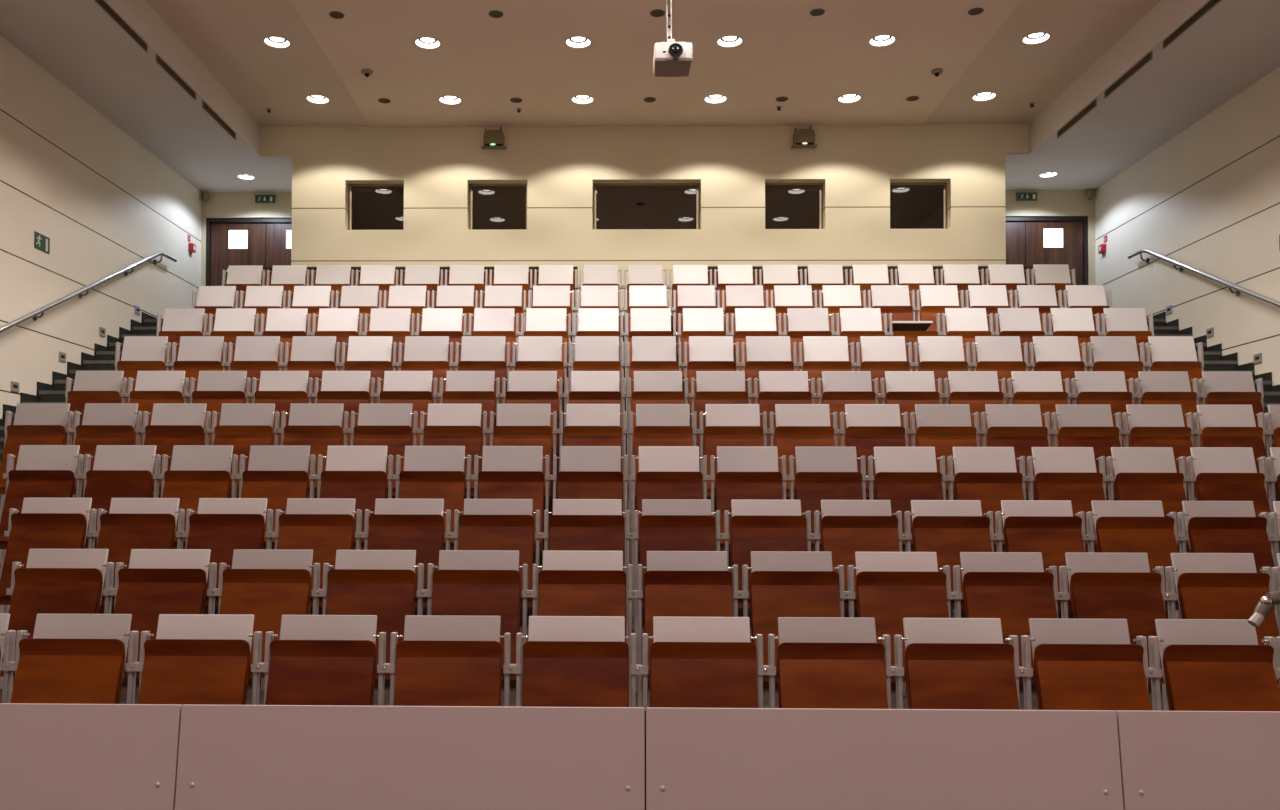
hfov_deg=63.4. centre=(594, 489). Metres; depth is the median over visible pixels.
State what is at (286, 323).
seat
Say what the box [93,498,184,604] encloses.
seat
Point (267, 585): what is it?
seat
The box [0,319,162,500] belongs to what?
stairs
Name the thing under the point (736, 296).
seat
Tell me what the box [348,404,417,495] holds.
seat
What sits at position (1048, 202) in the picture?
wall
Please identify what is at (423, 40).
diffuser
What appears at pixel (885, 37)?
diffuser
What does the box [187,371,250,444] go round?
seat
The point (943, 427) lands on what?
seat
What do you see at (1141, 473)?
seat
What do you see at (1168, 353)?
seat
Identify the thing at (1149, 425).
seat
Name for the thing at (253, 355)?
seat
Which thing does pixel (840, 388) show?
seat
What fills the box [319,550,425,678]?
seat
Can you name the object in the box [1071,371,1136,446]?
seat
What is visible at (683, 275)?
seat
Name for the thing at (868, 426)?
seat
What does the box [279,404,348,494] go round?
seat
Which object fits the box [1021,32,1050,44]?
recessed light
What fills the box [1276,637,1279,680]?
seat
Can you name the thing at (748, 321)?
seat
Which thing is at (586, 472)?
seat
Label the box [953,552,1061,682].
seat
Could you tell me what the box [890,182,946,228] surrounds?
window
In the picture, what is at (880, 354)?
seat
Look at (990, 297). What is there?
seat
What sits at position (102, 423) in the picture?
seat
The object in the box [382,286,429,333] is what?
seat
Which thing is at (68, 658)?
seat
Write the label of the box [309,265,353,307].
seat
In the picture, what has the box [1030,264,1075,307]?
seat
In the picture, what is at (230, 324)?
seat
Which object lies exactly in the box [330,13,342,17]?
diffuser
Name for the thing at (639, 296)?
seat
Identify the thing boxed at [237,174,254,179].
recessed light
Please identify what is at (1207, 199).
wall
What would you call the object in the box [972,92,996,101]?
recessed light
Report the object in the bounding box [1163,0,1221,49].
ceiling vent
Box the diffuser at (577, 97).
[576,96,588,98]
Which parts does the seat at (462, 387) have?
post, seat, backrest, post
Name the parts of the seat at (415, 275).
post, backrest, seat, post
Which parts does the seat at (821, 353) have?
post, seat, backrest, post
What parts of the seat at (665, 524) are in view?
post, seat, backrest, post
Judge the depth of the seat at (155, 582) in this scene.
5.88 m
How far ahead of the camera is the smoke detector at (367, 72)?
12.97 m
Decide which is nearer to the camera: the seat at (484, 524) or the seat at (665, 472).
the seat at (484, 524)
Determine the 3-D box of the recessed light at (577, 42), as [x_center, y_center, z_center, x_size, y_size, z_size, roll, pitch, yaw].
[-0.191,-5.289,12.192,0.315,0.054,0.315,0,-1,1]
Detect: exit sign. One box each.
[34,231,49,253]
[255,195,275,202]
[1015,192,1037,200]
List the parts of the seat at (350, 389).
post, seat, backrest, post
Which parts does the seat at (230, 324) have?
post, seat, backrest, post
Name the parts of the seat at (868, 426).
post, backrest, seat, post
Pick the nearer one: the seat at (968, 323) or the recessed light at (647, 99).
the seat at (968, 323)
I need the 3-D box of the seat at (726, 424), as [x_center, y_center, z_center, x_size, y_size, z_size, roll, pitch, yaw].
[1.181,-0.047,8.756,0.598,1.383,0.283,0,-1,1]
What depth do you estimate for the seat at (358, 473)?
7.85 m
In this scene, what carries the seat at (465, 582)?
on the floor
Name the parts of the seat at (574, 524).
post, seat, backrest, post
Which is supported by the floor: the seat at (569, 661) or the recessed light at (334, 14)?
the seat at (569, 661)
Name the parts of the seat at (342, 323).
post, backrest, seat, post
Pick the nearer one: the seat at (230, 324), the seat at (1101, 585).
the seat at (1101, 585)
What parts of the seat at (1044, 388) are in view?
post, backrest, seat, post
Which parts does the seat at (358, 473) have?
post, seat, backrest, post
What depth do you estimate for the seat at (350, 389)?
9.86 m
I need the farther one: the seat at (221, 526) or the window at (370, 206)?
the window at (370, 206)
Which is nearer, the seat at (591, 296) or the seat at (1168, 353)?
the seat at (1168, 353)
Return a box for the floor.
[0,316,1279,710]
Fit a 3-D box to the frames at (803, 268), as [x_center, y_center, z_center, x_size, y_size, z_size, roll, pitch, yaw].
[3.659,-2.720,14.300,5.077,0.722,0.098,0,-1,1]
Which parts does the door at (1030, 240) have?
pane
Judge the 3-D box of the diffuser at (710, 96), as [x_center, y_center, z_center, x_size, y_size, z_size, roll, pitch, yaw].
[1.619,-5.266,13.851,0.167,0.005,0.167,0,-1,-5]
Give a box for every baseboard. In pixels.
[0,312,156,425]
[1146,312,1279,391]
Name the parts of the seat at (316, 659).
post, seat, backrest, post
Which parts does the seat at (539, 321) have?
post, backrest, seat, post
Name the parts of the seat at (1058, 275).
post, backrest, seat, post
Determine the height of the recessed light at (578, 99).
0.054 m
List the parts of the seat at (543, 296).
post, backrest, seat, post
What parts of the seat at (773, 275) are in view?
post, seat, backrest, post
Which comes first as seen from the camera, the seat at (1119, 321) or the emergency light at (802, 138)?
the seat at (1119, 321)
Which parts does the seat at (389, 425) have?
post, seat, backrest, post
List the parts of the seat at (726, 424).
post, seat, backrest, post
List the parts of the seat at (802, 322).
post, seat, backrest, post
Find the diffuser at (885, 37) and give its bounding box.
[875,35,889,39]
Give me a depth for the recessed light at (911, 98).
13.81 m
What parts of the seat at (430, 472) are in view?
post, seat, backrest, post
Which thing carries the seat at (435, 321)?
on the floor
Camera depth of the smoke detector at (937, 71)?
12.91 m
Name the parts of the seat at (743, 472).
post, backrest, seat, post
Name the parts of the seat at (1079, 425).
post, backrest, seat, post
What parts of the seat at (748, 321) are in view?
post, seat, backrest, post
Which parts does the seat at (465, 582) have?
post, seat, backrest, post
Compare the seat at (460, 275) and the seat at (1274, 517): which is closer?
the seat at (1274, 517)
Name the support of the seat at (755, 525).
on the floor
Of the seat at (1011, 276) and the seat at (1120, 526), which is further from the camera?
the seat at (1011, 276)
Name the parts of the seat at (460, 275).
post, backrest, seat, post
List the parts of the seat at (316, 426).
post, seat, backrest, post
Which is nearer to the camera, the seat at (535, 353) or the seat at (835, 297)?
the seat at (535, 353)
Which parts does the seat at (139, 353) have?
post, seat, backrest, post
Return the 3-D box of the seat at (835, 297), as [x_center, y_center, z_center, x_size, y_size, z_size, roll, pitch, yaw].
[3.050,-1.814,12.674,0.598,1.432,0.283,0,-1,1]
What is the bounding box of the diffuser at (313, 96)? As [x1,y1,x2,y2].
[312,95,323,98]
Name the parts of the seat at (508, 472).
post, seat, backrest, post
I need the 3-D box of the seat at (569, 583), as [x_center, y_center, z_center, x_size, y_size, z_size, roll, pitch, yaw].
[-0.071,0.967,5.821,0.598,1.235,0.283,0,-1,1]
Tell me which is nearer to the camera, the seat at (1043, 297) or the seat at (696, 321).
the seat at (696, 321)
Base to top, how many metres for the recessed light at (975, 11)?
0.009 m
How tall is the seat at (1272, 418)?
1.383 m
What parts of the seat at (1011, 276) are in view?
post, backrest, seat, post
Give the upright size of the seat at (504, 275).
1.448 m
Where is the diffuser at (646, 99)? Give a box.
[645,98,654,101]
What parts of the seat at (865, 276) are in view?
post, seat, backrest, post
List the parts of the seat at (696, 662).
post, backrest, seat, post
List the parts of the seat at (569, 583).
post, seat, backrest, post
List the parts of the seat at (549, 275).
post, backrest, seat, post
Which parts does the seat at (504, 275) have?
post, backrest, seat, post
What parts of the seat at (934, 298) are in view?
post, seat, backrest, post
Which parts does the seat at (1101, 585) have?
post, backrest, seat, post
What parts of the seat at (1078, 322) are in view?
post, backrest, seat, post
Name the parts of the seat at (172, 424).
post, seat, backrest, post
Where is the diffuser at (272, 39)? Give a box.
[270,37,283,41]
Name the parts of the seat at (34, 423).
post, seat, backrest, post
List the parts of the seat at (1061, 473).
post, backrest, seat, post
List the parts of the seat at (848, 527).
post, backrest, seat, post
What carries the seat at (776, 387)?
on the floor
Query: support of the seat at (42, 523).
on the floor
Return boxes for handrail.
[0,251,176,332]
[1127,248,1279,307]
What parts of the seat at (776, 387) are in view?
post, seat, backrest, post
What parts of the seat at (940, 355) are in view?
post, seat, backrest, post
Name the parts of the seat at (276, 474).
post, seat, backrest, post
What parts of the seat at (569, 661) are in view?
post, seat, backrest, post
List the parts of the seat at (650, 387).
post, seat, backrest, post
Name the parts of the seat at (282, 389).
post, seat, backrest, post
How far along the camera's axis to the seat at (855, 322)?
11.76 m
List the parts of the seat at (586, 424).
post, backrest, seat, post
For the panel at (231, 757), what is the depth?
3.97 m
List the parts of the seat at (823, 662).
post, backrest, seat, post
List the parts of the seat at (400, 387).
post, seat, backrest, post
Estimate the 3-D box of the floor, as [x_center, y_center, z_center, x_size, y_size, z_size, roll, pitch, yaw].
[0.595,-0.137,9.433,11.454,4.684,10.612,0,-1,1]
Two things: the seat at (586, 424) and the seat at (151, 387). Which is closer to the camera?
the seat at (586, 424)
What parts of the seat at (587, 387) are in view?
post, seat, backrest, post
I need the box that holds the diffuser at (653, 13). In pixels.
[651,11,663,15]
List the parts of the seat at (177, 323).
post, seat, backrest, post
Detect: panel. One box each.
[0,703,181,809]
[175,704,644,809]
[644,707,1123,809]
[1116,710,1279,809]
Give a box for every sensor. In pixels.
[202,192,208,201]
[1086,190,1092,199]
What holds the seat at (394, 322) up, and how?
on the floor
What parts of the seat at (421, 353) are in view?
post, seat, backrest, post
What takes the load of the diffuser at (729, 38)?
attached to the recessed light at (729, 41)
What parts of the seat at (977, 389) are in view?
post, backrest, seat, post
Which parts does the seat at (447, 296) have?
post, backrest, seat, post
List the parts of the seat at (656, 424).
post, seat, backrest, post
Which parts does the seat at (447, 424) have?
post, seat, backrest, post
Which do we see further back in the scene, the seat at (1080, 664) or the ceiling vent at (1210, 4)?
the ceiling vent at (1210, 4)
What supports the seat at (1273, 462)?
on the floor
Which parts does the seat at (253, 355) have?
post, seat, backrest, post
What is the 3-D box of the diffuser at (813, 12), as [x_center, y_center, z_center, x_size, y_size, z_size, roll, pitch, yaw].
[2.463,-5.274,11.443,0.138,0.002,0.138,0,-1,1]
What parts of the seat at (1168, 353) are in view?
post, backrest, seat, post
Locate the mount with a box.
[666,0,674,41]
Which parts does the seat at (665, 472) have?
post, seat, backrest, post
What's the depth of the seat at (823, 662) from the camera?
4.83 m
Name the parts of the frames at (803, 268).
rail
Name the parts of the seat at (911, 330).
post, seat, backrest, post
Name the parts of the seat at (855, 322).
post, seat, backrest, post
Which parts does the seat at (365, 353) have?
post, seat, backrest, post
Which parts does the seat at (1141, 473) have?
post, seat, backrest, post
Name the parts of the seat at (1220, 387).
post, backrest, seat, post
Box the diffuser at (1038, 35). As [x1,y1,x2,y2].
[1029,33,1043,37]
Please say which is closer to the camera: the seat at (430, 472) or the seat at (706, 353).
the seat at (430, 472)
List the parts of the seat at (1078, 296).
post, backrest, seat, post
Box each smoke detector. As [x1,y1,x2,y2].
[361,69,372,76]
[931,68,942,76]
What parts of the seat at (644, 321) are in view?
post, seat, backrest, post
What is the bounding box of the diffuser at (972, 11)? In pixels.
[969,9,981,14]
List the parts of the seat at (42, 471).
post, seat, backrest, post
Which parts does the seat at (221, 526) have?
post, seat, backrest, post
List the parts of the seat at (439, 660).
post, seat, backrest, post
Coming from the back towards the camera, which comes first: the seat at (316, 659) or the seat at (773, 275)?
the seat at (773, 275)
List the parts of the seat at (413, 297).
post, backrest, seat, post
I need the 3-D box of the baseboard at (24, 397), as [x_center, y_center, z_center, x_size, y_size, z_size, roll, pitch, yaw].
[-6.421,-0.256,10.272,0.016,4.658,12.480,0,-1,1]
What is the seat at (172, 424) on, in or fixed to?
on the floor
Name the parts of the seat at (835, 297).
post, seat, backrest, post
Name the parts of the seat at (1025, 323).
post, backrest, seat, post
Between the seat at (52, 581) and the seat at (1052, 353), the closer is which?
the seat at (52, 581)
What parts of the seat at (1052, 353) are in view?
post, seat, backrest, post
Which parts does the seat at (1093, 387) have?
post, backrest, seat, post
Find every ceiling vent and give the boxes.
[95,0,147,52]
[156,53,195,100]
[202,100,235,139]
[1057,98,1096,138]
[1104,50,1152,98]
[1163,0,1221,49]
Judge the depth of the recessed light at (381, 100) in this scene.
13.93 m
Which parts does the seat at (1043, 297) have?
post, backrest, seat, post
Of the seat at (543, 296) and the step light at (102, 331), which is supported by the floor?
the seat at (543, 296)
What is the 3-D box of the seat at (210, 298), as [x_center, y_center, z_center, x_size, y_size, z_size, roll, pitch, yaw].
[-4.715,-1.835,12.814,0.583,1.432,0.283,0,-1,1]
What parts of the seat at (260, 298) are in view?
post, seat, backrest, post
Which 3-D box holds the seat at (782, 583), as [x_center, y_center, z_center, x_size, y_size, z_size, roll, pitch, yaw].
[1.125,0.970,5.800,0.598,1.235,0.283,0,-1,1]
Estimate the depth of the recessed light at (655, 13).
11.47 m
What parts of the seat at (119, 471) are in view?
post, seat, backrest, post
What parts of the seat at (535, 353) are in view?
post, backrest, seat, post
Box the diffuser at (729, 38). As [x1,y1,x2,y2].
[723,36,736,40]
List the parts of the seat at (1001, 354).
post, backrest, seat, post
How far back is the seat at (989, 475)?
7.76 m
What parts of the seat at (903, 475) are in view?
post, backrest, seat, post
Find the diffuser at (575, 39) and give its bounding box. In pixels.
[571,37,584,41]
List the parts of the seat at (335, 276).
post, backrest, seat, post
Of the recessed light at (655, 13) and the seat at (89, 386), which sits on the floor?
the seat at (89, 386)
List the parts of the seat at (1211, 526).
post, backrest, seat, post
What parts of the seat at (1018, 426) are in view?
post, backrest, seat, post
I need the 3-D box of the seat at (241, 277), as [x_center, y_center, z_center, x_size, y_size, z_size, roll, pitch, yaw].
[-4.697,-2.297,13.802,0.583,1.448,0.283,0,-1,1]
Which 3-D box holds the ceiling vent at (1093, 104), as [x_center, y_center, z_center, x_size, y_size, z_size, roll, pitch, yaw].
[6.154,-4.731,13.228,0.013,0.097,1.111,0,-1,1]
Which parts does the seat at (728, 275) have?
post, seat, backrest, post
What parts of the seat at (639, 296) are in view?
post, seat, backrest, post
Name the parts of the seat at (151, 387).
post, seat, backrest, post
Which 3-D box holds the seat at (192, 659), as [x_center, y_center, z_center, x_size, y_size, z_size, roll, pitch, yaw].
[-1.883,1.226,4.870,0.598,1.249,0.283,0,-1,1]
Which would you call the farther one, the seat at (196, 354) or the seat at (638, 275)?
the seat at (638, 275)
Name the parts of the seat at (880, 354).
post, seat, backrest, post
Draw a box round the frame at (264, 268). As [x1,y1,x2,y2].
[261,267,577,312]
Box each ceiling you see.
[0,0,291,191]
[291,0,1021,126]
[1005,0,1279,189]
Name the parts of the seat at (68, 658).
post, seat, backrest, post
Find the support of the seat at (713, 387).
on the floor
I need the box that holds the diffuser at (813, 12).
[811,10,822,14]
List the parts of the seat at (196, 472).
post, seat, backrest, post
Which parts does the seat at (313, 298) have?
post, backrest, seat, post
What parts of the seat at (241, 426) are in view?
post, seat, backrest, post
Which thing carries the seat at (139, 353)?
on the floor
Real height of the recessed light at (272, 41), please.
0.054 m
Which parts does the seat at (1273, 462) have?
backrest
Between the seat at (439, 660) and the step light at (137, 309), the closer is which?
the seat at (439, 660)
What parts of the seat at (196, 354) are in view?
post, seat, backrest, post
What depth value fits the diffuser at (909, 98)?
13.81 m
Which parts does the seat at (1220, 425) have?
post, backrest, seat, post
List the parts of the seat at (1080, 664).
post, backrest, seat, post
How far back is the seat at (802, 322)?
11.77 m
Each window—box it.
[348,184,403,229]
[469,183,526,229]
[593,183,699,228]
[765,183,822,228]
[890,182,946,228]
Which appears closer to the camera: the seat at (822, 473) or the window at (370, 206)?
the seat at (822, 473)
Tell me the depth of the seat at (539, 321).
11.82 m
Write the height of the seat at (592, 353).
1.456 m
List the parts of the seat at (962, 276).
post, backrest, seat, post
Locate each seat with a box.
[0,403,73,562]
[0,445,83,612]
[0,498,96,688]
[0,549,113,695]
[0,613,15,702]
[10,614,138,703]
[64,371,126,444]
[71,403,141,497]
[81,445,160,548]
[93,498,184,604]
[110,549,216,677]
[115,336,170,402]
[125,371,188,444]
[134,614,263,704]
[140,403,210,494]
[156,309,207,370]
[158,445,237,548]
[169,336,227,402]
[182,498,272,690]
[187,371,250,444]
[192,286,238,335]
[206,309,259,370]
[209,403,279,494]
[215,549,319,677]
[222,265,265,306]
[226,336,283,403]
[236,446,315,614]
[238,286,286,335]
[250,371,312,497]
[258,308,310,370]
[260,615,387,705]
[265,265,309,307]
[272,498,361,605]
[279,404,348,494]
[283,336,340,403]
[286,286,333,335]
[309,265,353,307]
[310,308,362,370]
[312,371,374,496]
[315,446,392,549]
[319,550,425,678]
[334,286,381,335]
[340,336,396,403]
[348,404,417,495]
[354,265,398,307]
[361,499,450,606]
[363,308,414,370]
[375,371,438,445]
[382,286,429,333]
[386,615,512,706]
[393,446,472,549]
[397,336,453,403]
[399,265,442,307]
[415,308,466,370]
[418,404,487,495]
[424,550,529,706]
[430,286,477,335]
[438,371,500,453]
[443,265,487,308]
[451,499,541,614]
[454,336,510,416]
[467,308,519,381]
[472,446,550,550]
[478,286,526,352]
[488,265,532,313]
[488,404,557,495]
[500,371,563,471]
[511,336,567,426]
[512,616,638,706]
[519,308,571,403]
[527,286,574,370]
[529,551,634,706]
[533,265,577,332]
[542,499,631,643]
[551,446,629,572]
[558,404,627,516]
[564,371,626,472]
[568,336,625,391]
[572,308,624,427]
[575,286,623,362]
[578,265,622,359]
[623,265,667,361]
[624,286,671,392]
[625,308,676,428]
[625,336,682,454]
[627,371,689,510]
[628,404,697,563]
[630,446,708,627]
[632,499,722,692]
[635,551,740,706]
[639,617,766,710]
[668,265,712,326]
[672,286,720,352]
[677,308,729,381]
[683,336,740,417]
[690,371,752,453]
[698,404,768,495]
[709,446,788,551]
[713,265,758,326]
[721,285,769,352]
[723,500,813,607]
[730,308,782,381]
[740,336,797,403]
[741,551,847,680]
[753,371,816,445]
[759,265,802,307]
[765,617,894,708]
[769,404,839,496]
[770,285,818,335]
[783,308,835,370]
[789,447,867,551]
[798,336,855,403]
[804,265,847,307]
[813,500,905,693]
[816,371,880,446]
[819,285,867,335]
[836,308,888,370]
[840,404,910,496]
[846,552,954,681]
[849,265,892,307]
[856,336,913,403]
[867,285,916,335]
[867,447,947,551]
[880,371,944,446]
[887,313,941,370]
[893,618,1023,709]
[894,265,938,320]
[904,500,996,608]
[910,404,981,496]
[914,336,972,403]
[916,285,965,333]
[940,265,983,307]
[941,308,995,370]
[944,371,1008,499]
[947,447,1028,617]
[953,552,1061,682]
[965,285,1014,335]
[971,336,1030,403]
[981,404,1052,496]
[985,265,1029,306]
[994,308,1048,370]
[995,500,1088,609]
[1007,371,1072,446]
[1014,285,1063,335]
[1021,618,1152,710]
[1027,447,1108,552]
[1029,336,1088,403]
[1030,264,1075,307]
[1047,308,1101,370]
[1051,404,1124,497]
[1059,552,1169,710]
[1063,285,1111,333]
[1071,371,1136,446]
[1086,501,1180,618]
[1087,336,1147,404]
[1100,308,1153,370]
[1106,447,1190,552]
[1122,405,1196,500]
[1135,371,1202,446]
[1145,336,1206,404]
[1148,619,1279,710]
[1165,553,1279,683]
[1177,501,1278,686]
[1186,447,1271,551]
[1193,405,1269,506]
[1199,371,1269,505]
[1264,405,1279,542]
[1266,447,1279,547]
[1269,501,1279,566]
[1272,553,1279,634]
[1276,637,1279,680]
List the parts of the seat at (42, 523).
post, seat, backrest, post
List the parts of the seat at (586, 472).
post, backrest, seat, post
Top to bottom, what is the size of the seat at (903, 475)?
1.375 m
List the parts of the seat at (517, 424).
post, seat, backrest, post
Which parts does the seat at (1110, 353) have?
post, backrest, seat, post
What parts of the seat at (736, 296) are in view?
post, seat, backrest, post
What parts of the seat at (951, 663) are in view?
post, backrest, seat, post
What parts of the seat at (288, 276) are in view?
post, backrest, seat, post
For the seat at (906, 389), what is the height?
1.373 m
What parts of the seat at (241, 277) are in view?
post, seat, backrest, post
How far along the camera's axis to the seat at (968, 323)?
11.74 m
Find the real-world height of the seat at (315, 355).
1.456 m
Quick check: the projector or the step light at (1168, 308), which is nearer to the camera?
the projector
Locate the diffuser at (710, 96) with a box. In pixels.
[709,95,721,97]
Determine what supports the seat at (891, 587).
on the floor
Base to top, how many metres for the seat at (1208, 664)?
1.249 m
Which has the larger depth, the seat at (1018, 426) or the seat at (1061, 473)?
the seat at (1018, 426)
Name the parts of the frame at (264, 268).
rail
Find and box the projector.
[653,42,692,76]
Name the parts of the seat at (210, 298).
post, seat, backrest, post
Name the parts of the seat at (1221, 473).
post, backrest, seat, post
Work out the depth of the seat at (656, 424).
8.80 m
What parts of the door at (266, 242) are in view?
pane, pane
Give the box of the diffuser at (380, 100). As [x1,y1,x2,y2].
[379,99,388,102]
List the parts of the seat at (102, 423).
post, seat, backrest, post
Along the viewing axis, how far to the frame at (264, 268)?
14.39 m
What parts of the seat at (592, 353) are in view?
post, seat, backrest, post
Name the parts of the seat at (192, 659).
post, seat, backrest, post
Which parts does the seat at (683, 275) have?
post, seat, backrest, post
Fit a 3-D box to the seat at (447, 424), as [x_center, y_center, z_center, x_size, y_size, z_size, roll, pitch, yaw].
[-1.211,-0.053,8.799,0.598,1.383,0.283,0,-1,1]
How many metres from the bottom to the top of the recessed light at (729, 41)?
0.054 m
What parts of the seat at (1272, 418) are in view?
backrest, seat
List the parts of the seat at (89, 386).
post, seat, backrest, post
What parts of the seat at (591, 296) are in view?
post, backrest, post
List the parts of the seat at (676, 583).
post, backrest, seat, post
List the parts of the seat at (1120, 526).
post, seat, backrest, post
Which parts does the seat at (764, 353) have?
post, seat, backrest, post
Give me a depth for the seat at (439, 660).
4.87 m
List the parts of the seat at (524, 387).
post, seat, backrest, post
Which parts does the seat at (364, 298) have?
post, backrest, seat, post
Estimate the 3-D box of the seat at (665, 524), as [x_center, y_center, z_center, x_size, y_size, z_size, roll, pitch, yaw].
[0.545,0.696,6.794,0.598,1.266,0.283,0,-1,1]
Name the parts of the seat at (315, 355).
post, seat, backrest, post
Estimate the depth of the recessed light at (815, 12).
11.44 m
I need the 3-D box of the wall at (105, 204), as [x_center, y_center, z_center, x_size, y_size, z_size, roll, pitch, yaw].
[-6.570,-1.741,7.031,0.172,7.740,19.722,0,-1,1]
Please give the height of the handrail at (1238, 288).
3.042 m
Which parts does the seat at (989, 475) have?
post, backrest, seat, post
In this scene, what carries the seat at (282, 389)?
on the floor
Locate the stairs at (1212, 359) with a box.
[1146,319,1279,500]
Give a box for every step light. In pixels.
[11,381,18,392]
[59,351,65,361]
[99,327,105,336]
[135,305,139,314]
[1166,305,1171,314]
[1206,327,1213,337]
[1253,353,1261,363]
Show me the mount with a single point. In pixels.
(668, 2)
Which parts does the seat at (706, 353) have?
post, seat, backrest, post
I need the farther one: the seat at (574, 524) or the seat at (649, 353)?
the seat at (649, 353)
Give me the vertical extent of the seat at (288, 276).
1.448 m
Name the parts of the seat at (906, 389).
post, backrest, seat, post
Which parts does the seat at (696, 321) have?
post, seat, backrest, post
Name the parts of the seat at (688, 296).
post, seat, backrest, post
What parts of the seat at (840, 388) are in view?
post, backrest, seat, post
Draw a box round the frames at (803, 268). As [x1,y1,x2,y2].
[708,266,1035,306]
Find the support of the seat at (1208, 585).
on the floor
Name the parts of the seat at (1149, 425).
post, backrest, seat, post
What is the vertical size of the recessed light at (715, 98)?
0.054 m
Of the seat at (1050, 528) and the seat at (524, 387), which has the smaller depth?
the seat at (1050, 528)
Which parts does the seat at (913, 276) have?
post, seat, backrest, post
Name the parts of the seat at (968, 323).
post, backrest, seat, post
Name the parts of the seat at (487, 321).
post, backrest, seat, post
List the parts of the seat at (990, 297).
post, backrest, seat, post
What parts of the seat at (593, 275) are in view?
post, backrest, post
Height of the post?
0.459 m
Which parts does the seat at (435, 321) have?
post, backrest, seat, post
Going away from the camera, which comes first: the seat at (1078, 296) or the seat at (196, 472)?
the seat at (196, 472)
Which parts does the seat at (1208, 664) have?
post, backrest, seat, post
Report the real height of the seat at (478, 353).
1.456 m
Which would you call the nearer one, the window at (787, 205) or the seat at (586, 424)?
the seat at (586, 424)
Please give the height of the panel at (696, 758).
1.012 m
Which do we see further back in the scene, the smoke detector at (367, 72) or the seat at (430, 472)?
the smoke detector at (367, 72)
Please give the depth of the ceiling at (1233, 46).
12.61 m
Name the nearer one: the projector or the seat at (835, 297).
the projector
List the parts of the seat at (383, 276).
post, backrest, seat, post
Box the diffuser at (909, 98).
[907,97,917,100]
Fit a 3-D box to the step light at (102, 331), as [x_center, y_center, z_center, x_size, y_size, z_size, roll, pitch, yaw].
[-6.362,-2.037,13.385,0.014,0.111,0.143,0,-1,1]
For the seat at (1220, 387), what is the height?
1.373 m
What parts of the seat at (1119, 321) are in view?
post, backrest, seat, post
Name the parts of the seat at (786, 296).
post, seat, backrest, post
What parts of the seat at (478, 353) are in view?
post, seat, backrest, post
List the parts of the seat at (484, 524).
post, seat, backrest, post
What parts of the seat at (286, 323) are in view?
post, backrest, seat, post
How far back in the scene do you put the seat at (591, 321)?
11.82 m
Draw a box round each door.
[206,218,291,285]
[1006,216,1087,284]
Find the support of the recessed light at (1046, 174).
in the ceiling at (1233, 46)
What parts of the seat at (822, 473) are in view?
post, backrest, seat, post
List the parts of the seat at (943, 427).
post, backrest, seat, post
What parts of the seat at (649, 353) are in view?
post, backrest, seat, post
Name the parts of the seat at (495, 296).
post, backrest, seat, post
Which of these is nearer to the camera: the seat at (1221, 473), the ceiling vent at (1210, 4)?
the seat at (1221, 473)
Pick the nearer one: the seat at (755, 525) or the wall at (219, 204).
the seat at (755, 525)
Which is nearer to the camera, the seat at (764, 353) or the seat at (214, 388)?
the seat at (214, 388)
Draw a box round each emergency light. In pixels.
[481,127,506,148]
[791,125,816,147]
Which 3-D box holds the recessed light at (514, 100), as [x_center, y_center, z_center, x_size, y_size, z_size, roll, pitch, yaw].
[-1.052,-5.227,13.906,0.168,0.009,0.168,0,-1,1]
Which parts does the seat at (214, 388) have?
post, seat, backrest, post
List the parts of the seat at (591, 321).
post, backrest, post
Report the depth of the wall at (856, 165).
14.81 m
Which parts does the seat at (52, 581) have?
post, seat, backrest, post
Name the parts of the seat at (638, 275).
post, seat, backrest, post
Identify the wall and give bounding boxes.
[0,35,201,563]
[201,192,291,285]
[260,124,1029,315]
[1005,190,1095,284]
[1095,66,1279,385]
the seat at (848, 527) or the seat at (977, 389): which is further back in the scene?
the seat at (977, 389)
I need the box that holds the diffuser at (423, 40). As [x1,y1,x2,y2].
[421,38,434,42]
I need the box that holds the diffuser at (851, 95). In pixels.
[843,94,854,97]
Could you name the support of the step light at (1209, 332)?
attached to the wall at (1207, 199)
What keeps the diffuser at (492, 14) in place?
attached to the recessed light at (495, 13)
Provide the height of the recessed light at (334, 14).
0.009 m
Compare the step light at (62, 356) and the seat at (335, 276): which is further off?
the seat at (335, 276)
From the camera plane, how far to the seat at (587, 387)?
9.83 m
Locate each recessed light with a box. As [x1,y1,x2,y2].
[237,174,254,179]
[263,36,290,48]
[306,95,329,103]
[329,11,343,18]
[378,98,390,102]
[414,37,440,48]
[438,95,461,104]
[488,10,503,17]
[510,98,521,102]
[565,36,591,48]
[571,95,593,104]
[644,97,655,101]
[650,9,664,16]
[704,94,726,103]
[716,35,742,47]
[776,96,787,101]
[810,8,824,15]
[837,94,861,102]
[868,34,895,46]
[906,96,918,100]
[968,8,983,14]
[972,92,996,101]
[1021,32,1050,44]
[1039,172,1057,177]
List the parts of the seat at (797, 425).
post, backrest, seat, post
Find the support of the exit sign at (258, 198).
attached to the wall at (219, 204)
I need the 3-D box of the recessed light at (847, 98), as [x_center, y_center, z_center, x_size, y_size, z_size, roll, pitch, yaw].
[3.401,-5.242,13.818,0.315,0.054,0.315,0,-1,1]
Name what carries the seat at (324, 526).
on the floor
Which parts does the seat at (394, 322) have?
post, backrest, seat, post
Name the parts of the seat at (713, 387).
post, backrest, seat, post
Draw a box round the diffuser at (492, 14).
[490,12,501,16]
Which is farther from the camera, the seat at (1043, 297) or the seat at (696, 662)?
the seat at (1043, 297)
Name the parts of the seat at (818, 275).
post, seat, backrest, post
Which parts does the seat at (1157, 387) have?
post, backrest, seat, post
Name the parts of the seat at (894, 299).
post, backrest, seat, post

